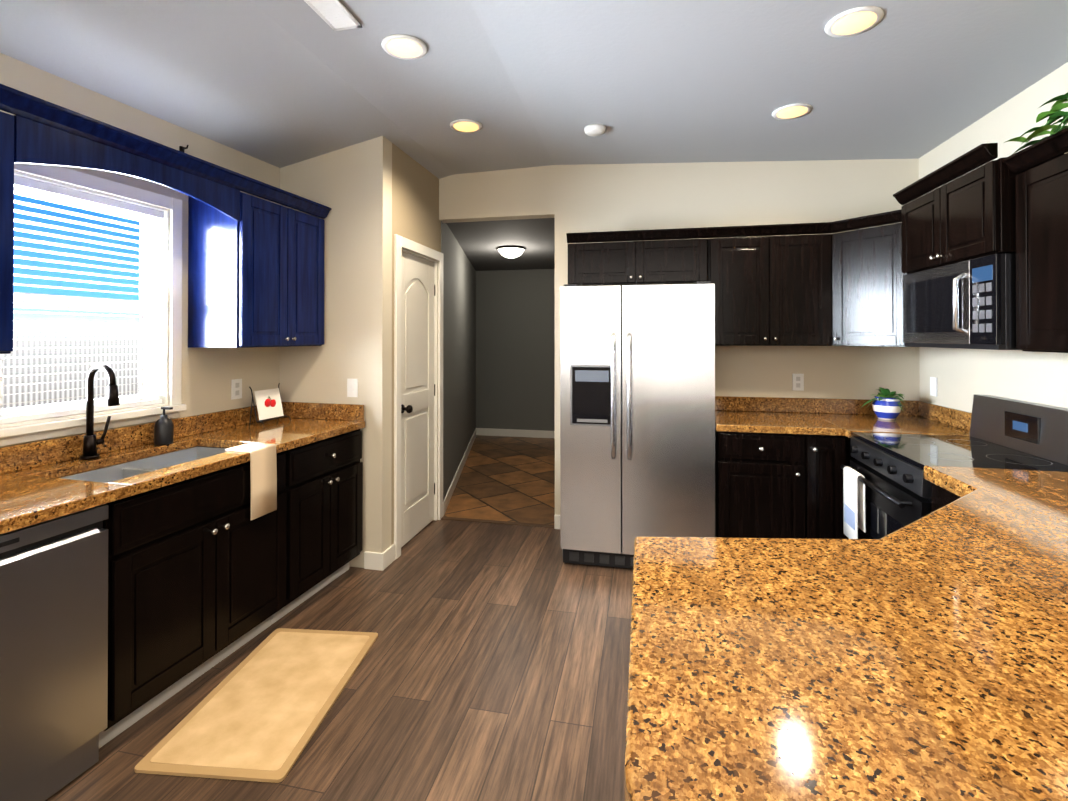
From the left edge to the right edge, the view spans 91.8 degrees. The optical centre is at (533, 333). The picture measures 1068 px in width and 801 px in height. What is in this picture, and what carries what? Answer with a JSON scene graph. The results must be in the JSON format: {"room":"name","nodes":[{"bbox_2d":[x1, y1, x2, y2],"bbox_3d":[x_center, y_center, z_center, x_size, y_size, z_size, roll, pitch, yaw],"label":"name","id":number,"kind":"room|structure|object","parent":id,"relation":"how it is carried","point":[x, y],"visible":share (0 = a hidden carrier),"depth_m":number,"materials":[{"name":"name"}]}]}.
{"room":"kitchen","nodes":[
{"label":"kitchen","id":0,"kind":"room"},
{"bbox_2d":[45,519,632,800],"bbox_3d":[-0.752,1.469,0.462,5.440,0.060,7.140,0,0,12],"label":"floor","id":1,"kind":"structure","parent":0,"point":[493,665],"depth_m":2.11,"materials":[{"name":"brown wood"}]},
{"bbox_2d":[0,504,107,800],"bbox_3d":[-1.804,1.004,1.531,0.616,0.860,0.592,0,0,15],"label":"dishwasher","id":2,"kind":"object","parent":1,"relation":"on","point":[53,645],"visible":0.9,"depth_m":1.58,"materials":[{"name":"grey metal"}]},
{"bbox_2d":[99,429,362,747],"bbox_3d":[-1.678,1.008,1.950,0.654,0.877,2.694,0,0,15],"label":"base cabinet","id":3,"kind":"object","parent":1,"relation":"on","point":[206,573],"depth_m":2.14,"materials":[{"name":"black wood"}]},
{"bbox_2d":[0,401,364,534],"bbox_3d":[-1.689,0.498,1.957,0.632,0.140,2.697,0,0,15],"label":"countertop","id":4,"kind":"structure","parent":3,"relation":"on","point":[35,488],"depth_m":2.18,"materials":[{"name":"brown stone"}]},
{"bbox_2d":[80,364,119,459],"bbox_3d":[-1.817,0.327,2.204,0.185,0.403,0.112,0,0,12],"label":"gooseneck faucet","id":5,"kind":"object","parent":4,"relation":"on","point":[91,442],"visible":1,"depth_m":2.18,"materials":[{"name":"brown metal"}]},
{"bbox_2d":[61,447,227,482],"bbox_3d":[-1.612,0.672,2.229,0.403,0.202,0.723,0,0,15],"label":"double-bowl sink","id":6,"kind":"object","parent":4,"relation":"in","point":[121,471],"visible":0.02,"depth_m":2.36,"materials":[{"name":"silver metal"}]},
{"bbox_2d":[154,407,173,444],"bbox_3d":[-1.779,0.442,2.491,0.083,0.177,0.076,0,0,12],"label":"soap dispenser","id":7,"kind":"object","parent":4,"relation":"on","point":[163,429],"visible":1,"depth_m":2.47,"materials":[{"name":"black plastic"}]},
{"bbox_2d":[225,443,276,519],"bbox_3d":[-1.307,0.677,2.393,0.148,0.308,0.150,0,0,15],"label":"dish towel","id":8,"kind":"object","parent":4,"relation":"hanging from","point":[263,470],"visible":0.98,"depth_m":2.37,"materials":[{"name":"beige fabric"}]},
{"bbox_2d":[249,383,290,426],"bbox_3d":[-1.571,0.419,3.087,0.106,0.230,0.239,0,0,15],"label":"framed picture","id":9,"kind":"object","parent":4,"relation":"on","point":[269,404],"visible":1,"depth_m":3.08,"materials":[{"name":"white paper"}]},
{"bbox_2d":[135,628,377,782],"bbox_3d":[-1.035,1.442,2.097,0.516,0.012,0.830,0,0,5],"label":"rug","id":10,"kind":"object","parent":1,"relation":"on","point":[259,713],"visible":1,"depth_m":1.97,"materials":[{"name":"beige fabric"}]},
{"bbox_2d":[441,517,553,527],"bbox_3d":[-0.293,1.456,3.999,0.922,0.008,0.050,0,0,12],"label":"threshold strip","id":11,"kind":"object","parent":1,"relation":"on","point":[499,522],"depth_m":3.98,"materials":[{"name":"brown wood"}]},
{"bbox_2d":[560,281,714,568],"bbox_3d":[0.672,0.568,3.407,0.920,1.753,0.694,0,0,12],"label":"refrigerator","id":12,"kind":"object","parent":1,"relation":"on","point":[637,410],"visible":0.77,"depth_m":3.13,"materials":[{"name":"grey metal"}]},
{"bbox_2d":[715,430,856,538],"bbox_3d":[1.794,1.016,3.196,1.341,0.879,0.654,0,0,12],"label":"base cabinet","id":13,"kind":"object","parent":1,"relation":"on","point":[770,485],"visible":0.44,"depth_m":2.98,"materials":[{"name":"black wood"}]},
{"bbox_2d":[715,396,971,437],"bbox_3d":[1.789,0.505,3.180,1.345,0.140,0.693,0,0,12],"label":"countertop","id":14,"kind":"structure","parent":13,"relation":"on","point":[818,416],"depth_m":3.23,"materials":[{"name":"brown stone"}]},
{"bbox_2d":[862,387,904,419],"bbox_3d":[2.174,0.433,3.217,0.256,0.203,0.267,0,0,12],"label":"potted plant","id":15,"kind":"object","parent":14,"relation":"on","point":[887,404],"visible":1,"depth_m":3.20,"materials":[{"name":"white ceramic"}]},
{"bbox_2d":[931,483,960,511],"bbox_3d":[1.198,1.014,1.379,1.757,0.861,1.536,0,0,12],"label":"base cabinet","id":16,"kind":"object","parent":1,"relation":"on","point":[941,497],"depth_m":2.02,"materials":[{"name":"black wood"}]},
{"bbox_2d":[624,465,1067,800],"bbox_3d":[1.152,0.503,1.238,1.787,0.158,1.836,0,0,12],"label":"countertop","id":17,"kind":"structure","parent":16,"relation":"on","point":[924,658],"depth_m":0.83,"materials":[{"name":"brown stone"}]},
{"bbox_2d":[841,394,1067,538],"bbox_3d":[1.933,0.873,2.401,0.707,1.115,0.756,0,0,12],"label":"electric range","id":18,"kind":"object","parent":1,"relation":"on","point":[1006,433],"visible":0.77,"depth_m":2.35,"materials":[{"name":"black metal"}]},
{"bbox_2d":[843,466,865,538],"bbox_3d":[1.635,0.875,2.644,0.042,0.355,0.170,0,0,12],"label":"oven towel","id":19,"kind":"object","parent":18,"relation":"hanging from","point":[853,503],"visible":0.9,"depth_m":2.61,"materials":[{"name":"white fabric"}]},
{"bbox_2d":[443,435,554,524],"bbox_3d":[-0.259,1.500,5.785,3.000,0.060,3.480,0,0,12],"label":"floor","id":20,"kind":"structure","parent":0,"point":[507,478],"depth_m":5.10,"materials":[{"name":"brown tile"}]},
{"bbox_2d":[0,53,1067,567],"bbox_3d":[-0.412,-0.001,2.079,5.440,2.900,10.811,0,0,12],"label":"wall","id":21,"kind":"structure","parent":0,"point":[500,339],"depth_m":3.44,"materials":[{"name":"beige paint"}]},
{"bbox_2d":[0,163,185,445],"bbox_3d":[-1.977,-0.132,2.252,0.169,1.116,0.880,0,0,15],"label":"window","id":22,"kind":"structure","parent":21,"relation":"in","point":[169,369],"depth_m":2.50,"materials":[{"name":"white"}]},
{"bbox_2d":[0,175,163,423],"bbox_3d":[-1.978,-0.135,2.252,0.048,0.962,0.730,0,0,15],"label":"window blinds","id":23,"kind":"object","parent":22,"relation":"attached to","point":[61,191],"visible":1,"depth_m":2.26,"materials":[{"name":"white plastic"}]},
{"bbox_2d":[0,84,330,353],"bbox_3d":[-1.775,-0.363,2.115,0.385,0.863,2.446,0,0,15],"label":"upper cabinet","id":24,"kind":"object","parent":21,"relation":"attached to","point":[255,271],"visible":1,"depth_m":2.65,"materials":[{"name":"blue wood"}]},
{"bbox_2d":[179,145,188,151],"bbox_3d":[-1.804,-0.953,2.672,0.047,0.041,0.020,0,0,12],"label":"bracket","id":25,"kind":"object","parent":21,"relation":"attached to","point":[181,148],"visible":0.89,"depth_m":2.67,"materials":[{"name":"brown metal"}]},
{"bbox_2d":[231,379,241,399],"bbox_3d":[-1.729,0.322,3.011,0.009,0.115,0.070,0,0,15],"label":"outlet","id":26,"kind":"object","parent":21,"relation":"attached to","point":[236,388],"visible":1,"depth_m":3.00,"materials":[{"name":"white plastic"}]},
{"bbox_2d":[347,379,357,396],"bbox_3d":[-1.134,0.338,3.230,0.070,0.115,0.011,0,0,12],"label":"light switch","id":27,"kind":"object","parent":21,"relation":"attached to","point":[352,387],"visible":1,"depth_m":3.23,"materials":[{"name":"white plastic"}]},
{"bbox_2d":[401,251,434,546],"bbox_3d":[-0.823,0.443,3.736,0.118,2.008,0.634,0,0,12],"label":"pantry door","id":28,"kind":"structure","parent":21,"relation":"in","point":[417,417],"depth_m":3.74,"materials":[{"name":"white wood"}]},
{"bbox_2d":[394,234,443,558],"bbox_3d":[-0.872,0.408,3.744,0.140,2.100,0.800,0,0,12],"label":"door frame","id":29,"kind":"structure","parent":21,"relation":"attached to","point":[400,243],"depth_m":3.65,"materials":[{"name":"white wood"}]},
{"bbox_2d":[443,428,532,515],"bbox_3d":[-0.787,1.418,5.877,0.870,0.105,3.420,0,0,12],"label":"baseboard","id":30,"kind":"structure","parent":21,"relation":"attached to","point":[478,431],"depth_m":7.38,"materials":[{"name":"white"}]},
{"bbox_2d":[533,430,554,437],"bbox_3d":[0.662,1.426,7.239,1.400,0.105,0.014,0,0,12],"label":"baseboard","id":31,"kind":"structure","parent":21,"relation":"attached to","point":[536,433],"depth_m":7.34,"materials":[{"name":"white"}]},
{"bbox_2d":[566,210,907,346],"bbox_3d":[1.339,-0.302,3.295,2.272,0.755,0.664,0,0,12],"label":"upper cabinet","id":32,"kind":"object","parent":21,"relation":"attached to","point":[821,286],"visible":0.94,"depth_m":3.24,"materials":[{"name":"black wood"}]},
{"bbox_2d":[792,374,803,390],"bbox_3d":[1.802,0.330,3.530,0.070,0.115,0.009,0,0,12],"label":"outlet","id":33,"kind":"object","parent":21,"relation":"attached to","point":[797,382],"visible":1,"depth_m":3.53,"materials":[{"name":"white plastic"}]},
{"bbox_2d":[930,377,937,396],"bbox_3d":[2.479,0.328,3.209,0.007,0.115,0.070,0,0,12],"label":"outlet","id":34,"kind":"object","parent":21,"relation":"attached to","point":[933,386],"visible":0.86,"depth_m":3.21,"materials":[{"name":"white plastic"}]},
{"bbox_2d":[893,127,1067,352],"bbox_3d":[1.996,-0.344,1.995,0.446,0.825,1.538,0,0,12],"label":"upper cabinet","id":35,"kind":"object","parent":21,"relation":"attached to","point":[1016,203],"visible":1,"depth_m":2.03,"materials":[{"name":"black wood"}]},
{"bbox_2d":[903,253,1021,349],"bbox_3d":[2.077,-0.124,2.377,0.447,0.380,0.752,0,0,12],"label":"microwave","id":36,"kind":"object","parent":35,"relation":"attached to","point":[969,304],"visible":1,"depth_m":2.24,"materials":[{"name":"black metal"}]},
{"bbox_2d":[1004,93,1067,154],"bbox_3d":[1.889,-0.770,1.731,0.362,0.195,0.463,0,0,12],"label":"potted plant","id":37,"kind":"object","parent":35,"relation":"on","point":[1054,113],"visible":0.88,"depth_m":1.87,"materials":[{"name":"green plant"}]},
{"bbox_2d":[0,0,1067,270],"bbox_3d":[-0.118,-1.211,2.122,5.200,0.640,10.620,0,0,12],"label":"ceiling","id":38,"kind":"structure","parent":0,"point":[522,82],"depth_m":2.41,"materials":[{"name":"grey paint"}]},
{"bbox_2d":[304,0,361,30],"bbox_3d":[-0.793,-1.261,2.014,0.125,0.010,0.250,0,0,12],"label":"ceiling vent","id":39,"kind":"object","parent":38,"relation":"in","point":[335,15],"visible":1,"depth_m":2.04,"materials":[{"name":"white plastic"}]},
{"bbox_2d":[381,34,426,59],"bbox_3d":[-0.573,-1.264,2.290,0.198,0.011,0.198,0,0,12],"label":"recessed light","id":40,"kind":"object","parent":38,"relation":"in","point":[403,46],"visible":1,"depth_m":2.27,"materials":[{"name":"white plastic"}]},
{"bbox_2d":[450,119,481,132],"bbox_3d":[-0.413,-1.258,3.145,0.198,0.011,0.198,0,0,12],"label":"recessed light","id":41,"kind":"object","parent":38,"relation":"in","point":[465,126],"visible":1,"depth_m":3.13,"materials":[{"name":"yellow glass"}]},
{"bbox_2d":[496,246,525,257],"bbox_3d":[-0.248,-0.874,5.612,0.320,0.107,0.320,0,0,12],"label":"hall ceiling light","id":42,"kind":"object","parent":38,"relation":"attached to","point":[510,251],"visible":1,"depth_m":5.52,"materials":[{"name":"white glass"}]},
{"bbox_2d":[584,124,605,136],"bbox_3d":[0.372,-1.237,3.153,0.130,0.032,0.130,0,0,12],"label":"smoke detector","id":43,"kind":"object","parent":38,"relation":"attached to","point":[594,130],"visible":1,"depth_m":3.12,"materials":[{"name":"white plastic"}]},
{"bbox_2d":[772,103,811,119],"bbox_3d":[1.394,-1.196,2.793,0.198,0.011,0.198,0,0,12],"label":"recessed light","id":44,"kind":"object","parent":38,"relation":"in","point":[792,111],"visible":1,"depth_m":2.78,"materials":[{"name":"white plastic"}]},
{"bbox_2d":[825,6,883,37],"bbox_3d":[1.236,-1.200,1.999,0.198,0.011,0.198,0,0,12],"label":"recessed light","id":45,"kind":"object","parent":38,"relation":"in","point":[854,21],"visible":1,"depth_m":1.99,"materials":[{"name":"white plastic"}]},
{"label":"outside","id":46,"kind":"structure","parent":0,"visible":0},
{"bbox_2d":[3,194,139,408],"bbox_3d":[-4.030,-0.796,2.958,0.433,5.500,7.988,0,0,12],"label":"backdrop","id":47,"kind":"structure","parent":46,"point":[26,398],"depth_m":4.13,"materials":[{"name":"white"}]}
]}

